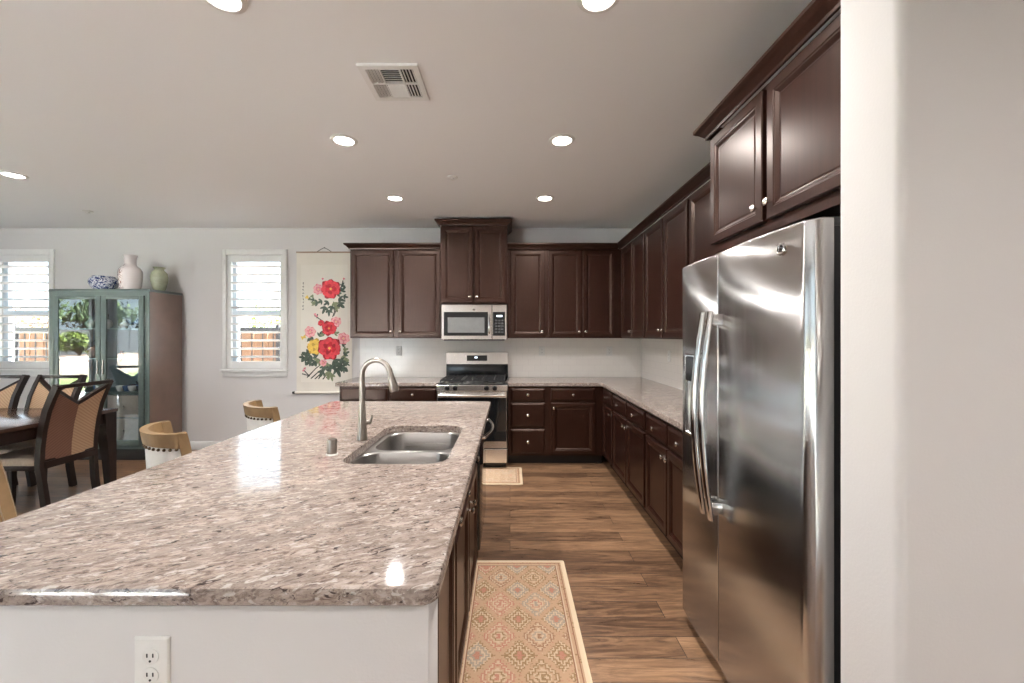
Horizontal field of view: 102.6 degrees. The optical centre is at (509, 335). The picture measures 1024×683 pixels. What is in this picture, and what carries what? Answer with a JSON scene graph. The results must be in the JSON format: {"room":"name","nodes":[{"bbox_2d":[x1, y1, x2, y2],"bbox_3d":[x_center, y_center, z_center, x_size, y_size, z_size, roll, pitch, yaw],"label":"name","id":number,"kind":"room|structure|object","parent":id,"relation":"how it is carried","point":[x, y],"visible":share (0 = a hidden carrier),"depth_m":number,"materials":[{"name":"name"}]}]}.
{"room":"kitchen","nodes":[
{"label":"kitchen","id":0,"kind":"room"},
{"bbox_2d":[0,598,437,682],"bbox_3d":[-0.661,0.997,2.025,0.978,0.866,2.310,0,0,0],"label":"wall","id":1,"kind":"structure","parent":0,"point":[39,644],"depth_m":0.87,"materials":[{"name":"white paint"}]},
{"bbox_2d":[135,636,170,682],"bbox_3d":[-0.757,0.695,0.866,0.074,0.116,0.009,0,0,0],"label":"electrical outlet","id":2,"kind":"object","parent":1,"relation":"attached to","point":[152,653],"visible":1,"depth_m":0.86,"materials":[{"name":"white plastic"}]},
{"bbox_2d":[142,667,158,682],"bbox_3d":[-0.757,0.715,0.863,0.034,0.034,0.002,0,0,0],"label":"socket","id":3,"kind":"object","parent":2,"relation":"attached to","point":[149,674],"depth_m":0.86,"materials":[{"name":"white plastic"}]},
{"bbox_2d":[142,648,158,664],"bbox_3d":[-0.757,0.675,0.863,0.034,0.034,0.002,0,0,0],"label":"socket","id":4,"kind":"object","parent":2,"relation":"attached to","point":[150,656],"depth_m":0.86,"materials":[{"name":"white plastic"}]},
{"bbox_2d":[0,228,641,441],"bbox_3d":[-2.970,0.037,5.250,9.560,2.786,0.160,0,0,0],"label":"wall","id":5,"kind":"structure","parent":0,"point":[212,403],"depth_m":5.17,"materials":[{"name":"white paint"}]},
{"bbox_2d":[0,249,54,376],"bbox_3d":[-6.140,-0.290,5.220,0.840,1.600,0.200,0,0,0],"label":"window","id":6,"kind":"structure","parent":5,"relation":"in","point":[8,257],"depth_m":5.17,"materials":[{"name":"white paint"}]},
{"bbox_2d":[190,442,218,449],"bbox_3d":[-4.765,1.380,5.163,5.670,0.100,0.014,0,0,0],"label":"baseboard","id":7,"kind":"structure","parent":5,"relation":"attached to","point":[194,445],"depth_m":5.16,"materials":[{"name":"white paint"}]},
{"bbox_2d":[219,249,288,376],"bbox_3d":[-3.210,-0.290,5.220,0.840,1.600,0.200,0,0,0],"label":"window","id":8,"kind":"structure","parent":5,"relation":"in","point":[231,258],"depth_m":5.17,"materials":[{"name":"white paint"}]},
{"bbox_2d":[292,247,351,393],"bbox_3d":[-2.341,-0.196,5.153,0.778,1.846,0.034,0,0,0],"label":"scroll","id":9,"kind":"object","parent":5,"relation":"attached to","point":[324,342],"visible":0.98,"depth_m":5.16,"materials":[{"name":"beige paper"}]},
{"bbox_2d":[299,278,349,380],"bbox_3d":[-2.335,-0.082,5.155,0.644,1.306,0.004,0,0,0],"label":"painting","id":10,"kind":"object","parent":9,"relation":"attached to","point":[324,303],"depth_m":5.16,"materials":[{"name":"multicoloured paper"}]},
{"bbox_2d":[343,243,440,337],"bbox_3d":[-1.369,-0.529,4.967,1.139,1.108,0.406,0,0,0],"label":"upper cabinet","id":11,"kind":"object","parent":5,"relation":"attached to","point":[395,287],"visible":0.94,"depth_m":4.83,"materials":[{"name":"brown wood"}]},
{"bbox_2d":[396,346,401,355],"bbox_3d":[-1.400,0.190,5.158,0.074,0.116,0.009,0,0,0],"label":"electrical outlet","id":12,"kind":"object","parent":5,"relation":"attached to","point":[398,348],"visible":1,"depth_m":5.16,"materials":[{"name":"white plastic"}]},
{"bbox_2d":[434,219,511,303],"bbox_3d":[-0.415,-0.848,4.899,0.878,0.956,0.531,0,0,0],"label":"upper cabinet","id":13,"kind":"object","parent":5,"relation":"attached to","point":[473,252],"visible":0.98,"depth_m":4.70,"materials":[{"name":"brown wood"}]},
{"bbox_2d":[441,304,506,340],"bbox_3d":[-0.415,-0.156,4.924,0.760,0.418,0.472,0,0,0],"label":"microwave","id":14,"kind":"object","parent":13,"relation":"attached to","point":[459,322],"visible":1,"depth_m":4.74,"materials":[{"name":"silver metal"}]},
{"bbox_2d":[360,338,640,376],"bbox_3d":[-0.115,0.263,5.166,3.550,0.506,0.008,0,0,0],"label":"backsplash","id":15,"kind":"structure","parent":5,"relation":"attached to","point":[421,357],"depth_m":5.16,"materials":[{"name":"paint"}]},
{"bbox_2d":[507,243,546,337],"bbox_3d":[0.203,-0.529,4.967,0.465,1.108,0.406,0,0,0],"label":"upper cabinet","id":16,"kind":"object","parent":5,"relation":"attached to","point":[526,262],"visible":1,"depth_m":4.83,"materials":[{"name":"brown wood"}]},
{"bbox_2d":[539,346,544,355],"bbox_3d":[0.400,0.190,5.158,0.074,0.116,0.009,0,0,0],"label":"electrical outlet","id":17,"kind":"object","parent":5,"relation":"attached to","point":[541,348],"visible":1,"depth_m":5.16,"materials":[{"name":"white plastic"}]},
{"bbox_2d":[547,243,621,337],"bbox_3d":[0.877,-0.529,4.967,0.885,1.108,0.406,0,0,0],"label":"upper cabinet","id":18,"kind":"object","parent":5,"relation":"attached to","point":[584,279],"visible":0.98,"depth_m":4.83,"materials":[{"name":"brown wood"}]},
{"bbox_2d":[606,346,611,355],"bbox_3d":[1.250,0.190,5.158,0.074,0.116,0.009,0,0,0],"label":"electrical outlet","id":19,"kind":"object","parent":5,"relation":"attached to","point":[608,348],"visible":1,"depth_m":5.16,"materials":[{"name":"white plastic"}]},
{"bbox_2d":[5,450,728,682],"bbox_3d":[-2.205,1.490,1.285,11.110,0.120,8.090,0,0,0],"label":"floor","id":20,"kind":"structure","parent":0,"point":[625,578],"depth_m":2.71,"materials":[{"name":"brown wood"}]},
{"bbox_2d":[0,460,17,521],"bbox_3d":[-1.718,0.953,1.489,0.468,0.955,0.478,0,0,41],"label":"bar stool","id":21,"kind":"object","parent":20,"relation":"on","point":[8,511],"visible":0.02,"depth_m":1.55,"materials":[{"name":"brown wood"}]},
{"bbox_2d":[0,375,29,484],"bbox_3d":[-4.930,0.904,3.715,0.444,1.059,0.620,0,0,0],"label":"dining chair","id":22,"kind":"object","parent":20,"relation":"on","point":[10,395],"visible":0.43,"depth_m":3.93,"materials":[{"name":"brown wood"}]},
{"bbox_2d":[0,375,87,505],"bbox_3d":[-4.365,0.904,3.715,0.444,1.059,0.620,0,0,0],"label":"dining chair","id":23,"kind":"object","parent":20,"relation":"on","point":[40,389],"visible":0.43,"depth_m":3.90,"materials":[{"name":"brown wood"}]},
{"bbox_2d":[0,439,35,453],"bbox_3d":[-4.365,0.973,3.623,0.444,0.065,0.437,0,0,0],"label":"seat cushion","id":24,"kind":"object","parent":23,"relation":"on","point":[30,443],"depth_m":3.51,"materials":[{"name":"beige fabric"}]},
{"bbox_2d":[0,379,113,507],"bbox_3d":[-3.790,0.904,3.380,0.620,1.059,0.444,0,0,0],"label":"dining chair","id":25,"kind":"object","parent":20,"relation":"on","point":[68,427],"visible":0.95,"depth_m":3.30,"materials":[{"name":"brown wood"}]},
{"bbox_2d":[0,446,34,465],"bbox_3d":[-3.881,0.973,3.380,0.437,0.065,0.444,0,0,0],"label":"seat cushion","id":26,"kind":"object","parent":25,"relation":"on","point":[23,457],"depth_m":3.17,"materials":[{"name":"beige fabric"}]},
{"bbox_2d":[0,408,117,483],"bbox_3d":[-4.670,1.050,3.190,2.060,0.760,1.240,0,0,0],"label":"dining table","id":27,"kind":"object","parent":20,"relation":"on","point":[17,425],"visible":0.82,"depth_m":3.69,"materials":[{"name":"brown wood"}]},
{"bbox_2d":[49,289,182,459],"bbox_3d":[-4.668,0.448,4.879,1.147,1.965,0.502,0,0,0],"label":"china cabinet","id":28,"kind":"object","parent":20,"relation":"on","point":[157,340],"visible":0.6,"depth_m":4.80,"materials":[{"name":"green wood"}]},
{"bbox_2d":[84,316,94,328],"bbox_3d":[-4.985,-0.160,4.870,0.100,0.150,0.100,0,0,0],"label":"bud vase","id":29,"kind":"object","parent":28,"relation":"on","point":[89,324],"visible":0.96,"depth_m":4.85,"materials":[{"name":"ceramic"}]},
{"bbox_2d":[84,340,94,357],"bbox_3d":[-4.945,0.152,4.877,0.176,0.205,0.152,0,0,36],"label":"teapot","id":30,"kind":"object","parent":28,"relation":"on","point":[90,352],"visible":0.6,"depth_m":4.82,"materials":[{"name":"white ceramic"}]},
{"bbox_2d":[71,356,128,357],"bbox_3d":[-4.668,0.259,4.897,1.073,0.008,0.434,0,0,0],"label":"shelf","id":31,"kind":"object","parent":28,"relation":"attached to","point":[71,356],"depth_m":4.86,"materials":[{"name":"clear glass"}]},
{"bbox_2d":[87,275,117,288],"bbox_3d":[-4.755,-0.616,4.800,0.268,0.161,0.268,0,0,0],"label":"bowl","id":32,"kind":"object","parent":28,"relation":"on","point":[95,281],"visible":0.85,"depth_m":4.71,"materials":[{"name":"blue ceramic"}]},
{"bbox_2d":[94,313,112,328],"bbox_3d":[-4.825,-0.188,4.877,0.176,0.205,0.152,0,0,36],"label":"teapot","id":33,"kind":"object","parent":28,"relation":"on","point":[109,322],"visible":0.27,"depth_m":4.87,"materials":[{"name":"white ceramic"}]},
{"bbox_2d":[71,329,137,329],"bbox_3d":[-4.668,-0.081,4.897,1.073,0.008,0.434,0,0,0],"label":"shelf","id":34,"kind":"object","parent":28,"relation":"attached to","point":[71,329],"depth_m":4.86,"materials":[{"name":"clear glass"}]},
{"bbox_2d":[115,385,124,390],"bbox_3d":[-4.532,0.609,4.778,0.082,0.062,0.098,0,0,21],"label":"teacup","id":35,"kind":"object","parent":28,"relation":"on","point":[119,387],"visible":0.79,"depth_m":4.75,"materials":[{"name":"white ceramic"}]},
{"bbox_2d":[118,351,125,357],"bbox_3d":[-4.545,0.215,4.800,0.070,0.080,0.070,0,0,0],"label":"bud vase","id":36,"kind":"object","parent":28,"relation":"on","point":[121,354],"visible":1,"depth_m":4.78,"materials":[{"name":"ceramic"}]},
{"bbox_2d":[120,319,128,328],"bbox_3d":[-4.535,-0.140,4.820,0.080,0.110,0.080,0,0,0],"label":"bud vase","id":37,"kind":"object","parent":28,"relation":"on","point":[124,325],"visible":1,"depth_m":4.80,"materials":[{"name":"white ceramic"}]},
{"bbox_2d":[122,385,131,390],"bbox_3d":[-4.462,0.609,4.773,0.098,0.062,0.082,0,0,25],"label":"teacup","id":38,"kind":"object","parent":28,"relation":"on","point":[125,388],"visible":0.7,"depth_m":4.74,"materials":[{"name":"ceramic"}]},
{"bbox_2d":[117,254,142,288],"bbox_3d":[-4.445,-0.740,4.800,0.222,0.410,0.222,0,0,23],"label":"floral vase","id":39,"kind":"object","parent":28,"relation":"on","point":[129,276],"visible":0.87,"depth_m":4.74,"materials":[{"name":"white ceramic"}]},
{"bbox_2d":[124,352,137,357],"bbox_3d":[-4.435,0.223,4.840,0.200,0.065,0.080,0,0,-17],"label":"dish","id":40,"kind":"object","parent":28,"relation":"on","point":[129,355],"visible":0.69,"depth_m":4.81,"materials":[{"name":"ceramic"}]},
{"bbox_2d":[128,385,136,390],"bbox_3d":[-4.376,0.609,4.758,0.082,0.062,0.098,0,0,-8],"label":"teacup","id":41,"kind":"object","parent":28,"relation":"on","point":[130,388],"visible":0.78,"depth_m":4.72,"materials":[{"name":"white ceramic"}]},
{"bbox_2d":[131,323,137,328],"bbox_3d":[-4.392,-0.116,4.818,0.082,0.062,0.098,0,0,-13],"label":"teacup","id":42,"kind":"object","parent":28,"relation":"on","point":[134,325],"visible":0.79,"depth_m":4.78,"materials":[{"name":"white ceramic"}]},
{"bbox_2d":[150,267,168,290],"bbox_3d":[-4.235,-0.682,4.950,0.176,0.294,0.176,0,0,0],"label":"vase","id":43,"kind":"object","parent":28,"relation":"on","point":[159,279],"visible":0.93,"depth_m":4.90,"materials":[{"name":"ceramic"}]},
{"bbox_2d":[139,420,191,468],"bbox_3d":[-1.692,0.953,2.228,0.468,0.955,0.478,0,0,42],"label":"bar stool","id":44,"kind":"object","parent":20,"relation":"on","point":[161,445],"visible":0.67,"depth_m":2.00,"materials":[{"name":"brown wood"}]},
{"bbox_2d":[243,400,280,431],"bbox_3d":[-1.645,0.953,2.967,0.478,0.955,0.468,0,0,-44],"label":"bar stool","id":45,"kind":"object","parent":20,"relation":"on","point":[257,416],"visible":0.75,"depth_m":2.73,"materials":[{"name":"brown wood"}]},
{"bbox_2d":[340,386,436,400],"bbox_3d":[-1.340,0.993,4.827,1.100,0.874,0.667,0,0,0],"label":"base cabinet","id":46,"kind":"object","parent":20,"relation":"on","point":[347,393],"visible":0.25,"depth_m":4.52,"materials":[{"name":"brown wood"}]},
{"bbox_2d":[335,377,443,385],"bbox_3d":[-1.361,0.536,4.840,1.138,0.040,0.641,0,0,0],"label":"countertop","id":47,"kind":"structure","parent":46,"relation":"on","point":[369,381],"depth_m":4.65,"materials":[{"name":"beige stone"}]},
{"bbox_2d":[438,517,462,682],"bbox_3d":[-0.586,0.993,1.260,0.852,0.874,0.370,0,0,0],"label":"base cabinet","id":48,"kind":"object","parent":20,"relation":"on","point":[446,599],"visible":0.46,"depth_m":1.32,"materials":[{"name":"brown wood"}]},
{"bbox_2d":[455,456,479,682],"bbox_3d":[-0.586,0.993,1.972,0.852,0.874,1.055,0,0,0],"label":"base cabinet","id":49,"kind":"object","parent":20,"relation":"on","point":[466,534],"visible":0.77,"depth_m":1.82,"materials":[{"name":"brown wood"}]},
{"bbox_2d":[0,401,490,605],"bbox_3d":[-0.785,0.536,2.044,1.270,0.040,2.412,0,0,0],"label":"countertop","id":50,"kind":"structure","parent":49,"relation":"on","point":[262,516],"depth_m":1.11,"materials":[{"name":"stone"}]},
{"bbox_2d":[326,438,337,455],"bbox_3d":[-0.775,0.481,1.785,0.049,0.069,0.049,0,0,0],"label":"air gap","id":51,"kind":"object","parent":50,"relation":"on","point":[331,442],"visible":1,"depth_m":1.77,"materials":[{"name":"silver metal"}]},
{"bbox_2d":[356,358,398,440],"bbox_3d":[-0.652,0.311,2.022,0.215,0.410,0.053,0,0,6],"label":"faucet","id":52,"kind":"object","parent":50,"relation":"on","point":[393,386],"visible":1,"depth_m":2.02,"materials":[{"name":"silver metal"}]},
{"bbox_2d":[349,432,459,463],"bbox_3d":[-0.482,0.656,2.015,0.495,0.200,0.770,0,0,0],"label":"sink","id":53,"kind":"object","parent":50,"relation":"in","point":[399,447],"visible":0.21,"depth_m":2.13,"materials":[{"name":"metal"}]},
{"bbox_2d":[352,452,448,463],"bbox_3d":[-0.485,0.656,1.817,0.410,0.199,0.297,0,0,0],"label":"basin","id":54,"kind":"object","parent":53,"relation":"in","point":[366,457],"depth_m":1.96,"materials":[{"name":"silver metal"}]},
{"bbox_2d":[376,433,458,449],"bbox_3d":[-0.477,0.656,2.176,0.395,0.199,0.363,0,0,0],"label":"basin","id":55,"kind":"object","parent":53,"relation":"in","point":[393,441],"depth_m":2.35,"materials":[{"name":"silver metal"}]},
{"bbox_2d":[436,352,507,466],"bbox_3d":[-0.405,0.812,4.717,0.760,1.235,0.816,0,0,0],"label":"gas range","id":56,"kind":"object","parent":20,"relation":"on","point":[470,376],"visible":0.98,"depth_m":4.38,"materials":[{"name":"silver metal"}]},
{"bbox_2d":[437,377,507,384],"bbox_3d":[-0.405,0.521,4.713,0.760,0.027,0.665,0,0,0],"label":"cooktop","id":57,"kind":"object","parent":56,"relation":"in","point":[446,381],"depth_m":4.48,"materials":[{"name":"black metal"}]},
{"bbox_2d":[476,418,494,549],"bbox_3d":[-0.459,0.994,2.817,0.706,0.872,0.615,0,0,0],"label":"dishwasher","id":58,"kind":"object","parent":20,"relation":"on","point":[481,465],"visible":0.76,"depth_m":2.65,"materials":[{"name":"black metal"}]},
{"bbox_2d":[486,467,522,484],"bbox_3d":[-0.287,1.425,4.188,0.825,0.008,0.515,0,0,0],"label":"rug","id":59,"kind":"object","parent":20,"relation":"on","point":[494,475],"visible":0.47,"depth_m":4.15,"materials":[{"name":"beige fabric"}]},
{"bbox_2d":[459,560,592,682],"bbox_3d":[0.043,1.425,1.825,0.595,0.008,1.550,0,0,0],"label":"rug","id":60,"kind":"object","parent":20,"relation":"on","point":[523,626],"visible":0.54,"depth_m":1.99,"materials":[{"name":"beige fabric"}]},
{"bbox_2d":[508,386,546,462],"bbox_3d":[0.195,0.993,4.827,0.430,0.874,0.667,0,0,0],"label":"base cabinet","id":61,"kind":"object","parent":20,"relation":"on","point":[527,405],"visible":1,"depth_m":4.52,"materials":[{"name":"brown wood"}]},
{"bbox_2d":[546,386,602,462],"bbox_3d":[0.723,0.993,4.827,0.625,0.874,0.667,0,0,0],"label":"base cabinet","id":62,"kind":"object","parent":20,"relation":"on","point":[574,413],"visible":0.98,"depth_m":4.53,"materials":[{"name":"brown wood"}]},
{"bbox_2d":[603,387,620,478],"bbox_3d":[1.317,0.993,4.312,0.667,0.874,0.465,0,0,0],"label":"base cabinet","id":63,"kind":"object","parent":20,"relation":"on","point":[608,408],"visible":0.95,"depth_m":4.27,"materials":[{"name":"brown wood"}]},
{"bbox_2d":[612,393,656,525],"bbox_3d":[1.317,0.993,3.585,0.667,0.874,0.990,0,0,0],"label":"base cabinet","id":64,"kind":"object","parent":20,"relation":"on","point":[629,432],"visible":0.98,"depth_m":3.49,"materials":[{"name":"brown wood"}]},
{"bbox_2d":[645,411,682,558],"bbox_3d":[1.317,0.993,2.620,0.667,0.874,0.940,0,0,0],"label":"base cabinet","id":65,"kind":"object","parent":20,"relation":"on","point":[663,440],"visible":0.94,"depth_m":2.68,"materials":[{"name":"brown wood"}]},
{"bbox_2d":[508,377,682,430],"bbox_3d":[0.816,0.536,3.658,1.671,0.040,3.006,0,0,0],"label":"countertop","id":66,"kind":"structure","parent":65,"relation":"on","point":[663,401],"depth_m":3.95,"materials":[{"name":"beige stone"}]},
{"bbox_2d":[683,217,840,682],"bbox_3d":[1.203,0.535,1.629,0.858,1.781,0.892,0,0,0],"label":"refrigerator","id":67,"kind":"object","parent":20,"relation":"on","point":[762,314],"visible":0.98,"depth_m":1.39,"materials":[{"name":"grey metal"}]},
{"bbox_2d":[0,0,840,227],"bbox_3d":[-2.205,-1.456,1.285,11.110,0.200,8.090,0,0,0],"label":"ceiling","id":68,"kind":"structure","parent":0,"point":[129,113],"depth_m":2.41,"materials":[{"name":"white paint"}]},
{"bbox_2d":[0,171,28,178],"bbox_3d":[-4.180,-1.351,3.450,0.180,0.009,0.180,0,0,0],"label":"recessed light","id":69,"kind":"object","parent":68,"relation":"in","point":[4,173],"visible":1,"depth_m":3.45,"materials":[{"name":"white plastic"}]},
{"bbox_2d":[82,210,93,213],"bbox_3d":[-4.580,-1.345,4.450,0.090,0.023,0.090,0,0,0],"label":"sprinkler head","id":70,"kind":"object","parent":68,"relation":"attached to","point":[85,211],"visible":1,"depth_m":4.43},
{"bbox_2d":[203,0,247,13],"bbox_3d":[-1.150,-1.351,1.635,0.180,0.009,0.180,0,0,0],"label":"recessed light","id":71,"kind":"object","parent":68,"relation":"in","point":[228,6],"visible":1,"depth_m":1.68,"materials":[{"name":"white plastic"}]},
{"bbox_2d":[330,134,357,146],"bbox_3d":[-1.150,-1.351,2.840,0.180,0.009,0.180,0,0,0],"label":"recessed light","id":72,"kind":"object","parent":68,"relation":"in","point":[339,139],"visible":1,"depth_m":2.83,"materials":[{"name":"white plastic"}]},
{"bbox_2d":[356,63,428,100],"bbox_3d":[-0.612,-1.350,2.190,0.304,0.012,0.304,0,0,0],"label":"ceiling vent","id":73,"kind":"object","parent":68,"relation":"in","point":[386,81],"visible":1,"depth_m":2.17,"materials":[{"name":"white metal"}]},
{"bbox_2d":[386,195,403,200],"bbox_3d":[-1.130,-1.351,4.030,0.180,0.009,0.180,0,0,0],"label":"recessed light","id":74,"kind":"object","parent":68,"relation":"in","point":[389,197],"visible":1,"depth_m":4.02,"materials":[{"name":"white plastic"}]},
{"bbox_2d":[447,175,457,180],"bbox_3d":[-0.490,-1.345,3.500,0.090,0.023,0.090,0,0,0],"label":"sprinkler head","id":75,"kind":"object","parent":68,"relation":"attached to","point":[451,177],"visible":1,"depth_m":3.48},
{"bbox_2d":[536,195,553,200],"bbox_3d":[0.344,-1.351,4.030,0.180,0.009,0.180,0,0,0],"label":"recessed light","id":76,"kind":"object","parent":68,"relation":"in","point":[541,197],"visible":1,"depth_m":4.02,"materials":[{"name":"white plastic"}]},
{"bbox_2d":[549,134,574,146],"bbox_3d":[0.360,-1.351,2.840,0.180,0.009,0.180,0,0,0],"label":"recessed light","id":77,"kind":"object","parent":68,"relation":"in","point":[560,140],"visible":1,"depth_m":2.83,"materials":[{"name":"white plastic"}]},
{"bbox_2d":[576,0,619,13],"bbox_3d":[0.355,-1.351,1.635,0.180,0.009,0.180,0,0,0],"label":"recessed light","id":78,"kind":"object","parent":68,"relation":"in","point":[588,6],"visible":1,"depth_m":1.68,"materials":[{"name":"white plastic"}]},
{"bbox_2d":[642,179,709,388],"bbox_3d":[1.735,0.037,3.150,0.150,2.786,4.040,0,0,0],"label":"wall","id":79,"kind":"structure","parent":0,"point":[709,179],"depth_m":4.09,"materials":[{"name":"white paint"}]},
{"bbox_2d":[617,225,645,338],"bbox_3d":[1.447,-0.529,4.410,0.406,1.108,0.860,0,0,0],"label":"upper cabinet","id":80,"kind":"object","parent":79,"relation":"attached to","point":[632,254],"visible":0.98,"depth_m":4.33,"materials":[{"name":"brown wood"}]},
{"bbox_2d":[641,338,682,389],"bbox_3d":[1.656,0.263,3.651,0.008,0.506,3.022,0,0,0],"label":"backsplash","id":81,"kind":"structure","parent":79,"relation":"attached to","point":[655,366],"depth_m":4.41,"materials":[{"name":"paint"}]},
{"bbox_2d":[638,188,690,338],"bbox_3d":[1.447,-0.529,3.487,0.406,1.108,0.985,0,0,0],"label":"upper cabinet","id":82,"kind":"object","parent":79,"relation":"attached to","point":[666,240],"visible":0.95,"depth_m":3.41,"materials":[{"name":"brown wood"}]},
{"bbox_2d":[668,351,670,361],"bbox_3d":[1.648,0.210,4.250,0.009,0.116,0.074,0,0,0],"label":"electrical outlet","id":83,"kind":"object","parent":79,"relation":"attached to","point":[669,352],"visible":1,"depth_m":4.23,"materials":[{"name":"white plastic"}]},
{"bbox_2d":[680,162,711,264],"bbox_3d":[1.447,-0.529,2.565,0.406,1.108,0.860,0,0,0],"label":"upper cabinet","id":84,"kind":"object","parent":79,"relation":"attached to","point":[700,248],"visible":0.03,"depth_m":2.82,"materials":[{"name":"brown wood"}]},
{"bbox_2d":[841,0,1023,682],"bbox_3d":[2.050,0.037,1.038,2.300,2.786,0.185,0,0,0],"label":"wall","id":85,"kind":"structure","parent":0,"point":[932,91],"depth_m":0.94,"materials":[{"name":"white paint"}]},
{"bbox_2d":[693,0,840,255],"bbox_3d":[1.312,0.173,1.665,0.676,2.513,1.039,0,0,0],"label":"upper cabinet","id":86,"kind":"object","parent":85,"relation":"attached to","point":[775,164],"visible":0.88,"depth_m":1.56,"materials":[{"name":"brown wood"}]},
{"label":"outside","id":87,"kind":"structure","parent":0,"visible":0},
{"bbox_3d":[-10.000,1.645,7.500,60.000,0.170,65.000,0,0,0],"label":"ground","id":88,"kind":"structure","parent":87,"visible":0},
{"bbox_2d":[14,309,47,326],"bbox_3d":[-11.566,0.417,9.921,1.936,2.280,1.766,0,0,0],"label":"leafy tree","id":89,"kind":"object","parent":88,"relation":"on","point":[36,319],"visible":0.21,"depth_m":9.73,"materials":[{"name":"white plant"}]},
{"bbox_2d":[14,325,279,360],"bbox_3d":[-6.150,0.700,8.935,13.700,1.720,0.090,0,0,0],"label":"wooden fence","id":90,"kind":"object","parent":88,"relation":"on","point":[29,344],"visible":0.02,"depth_m":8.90,"materials":[{"name":"brown wood"}]},
{"bbox_2d":[240,303,279,326],"bbox_3d":[-5.790,0.354,9.874,1.309,2.405,1.367,0,0,0],"label":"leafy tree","id":91,"kind":"object","parent":88,"relation":"on","point":[276,320],"visible":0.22,"depth_m":9.72,"materials":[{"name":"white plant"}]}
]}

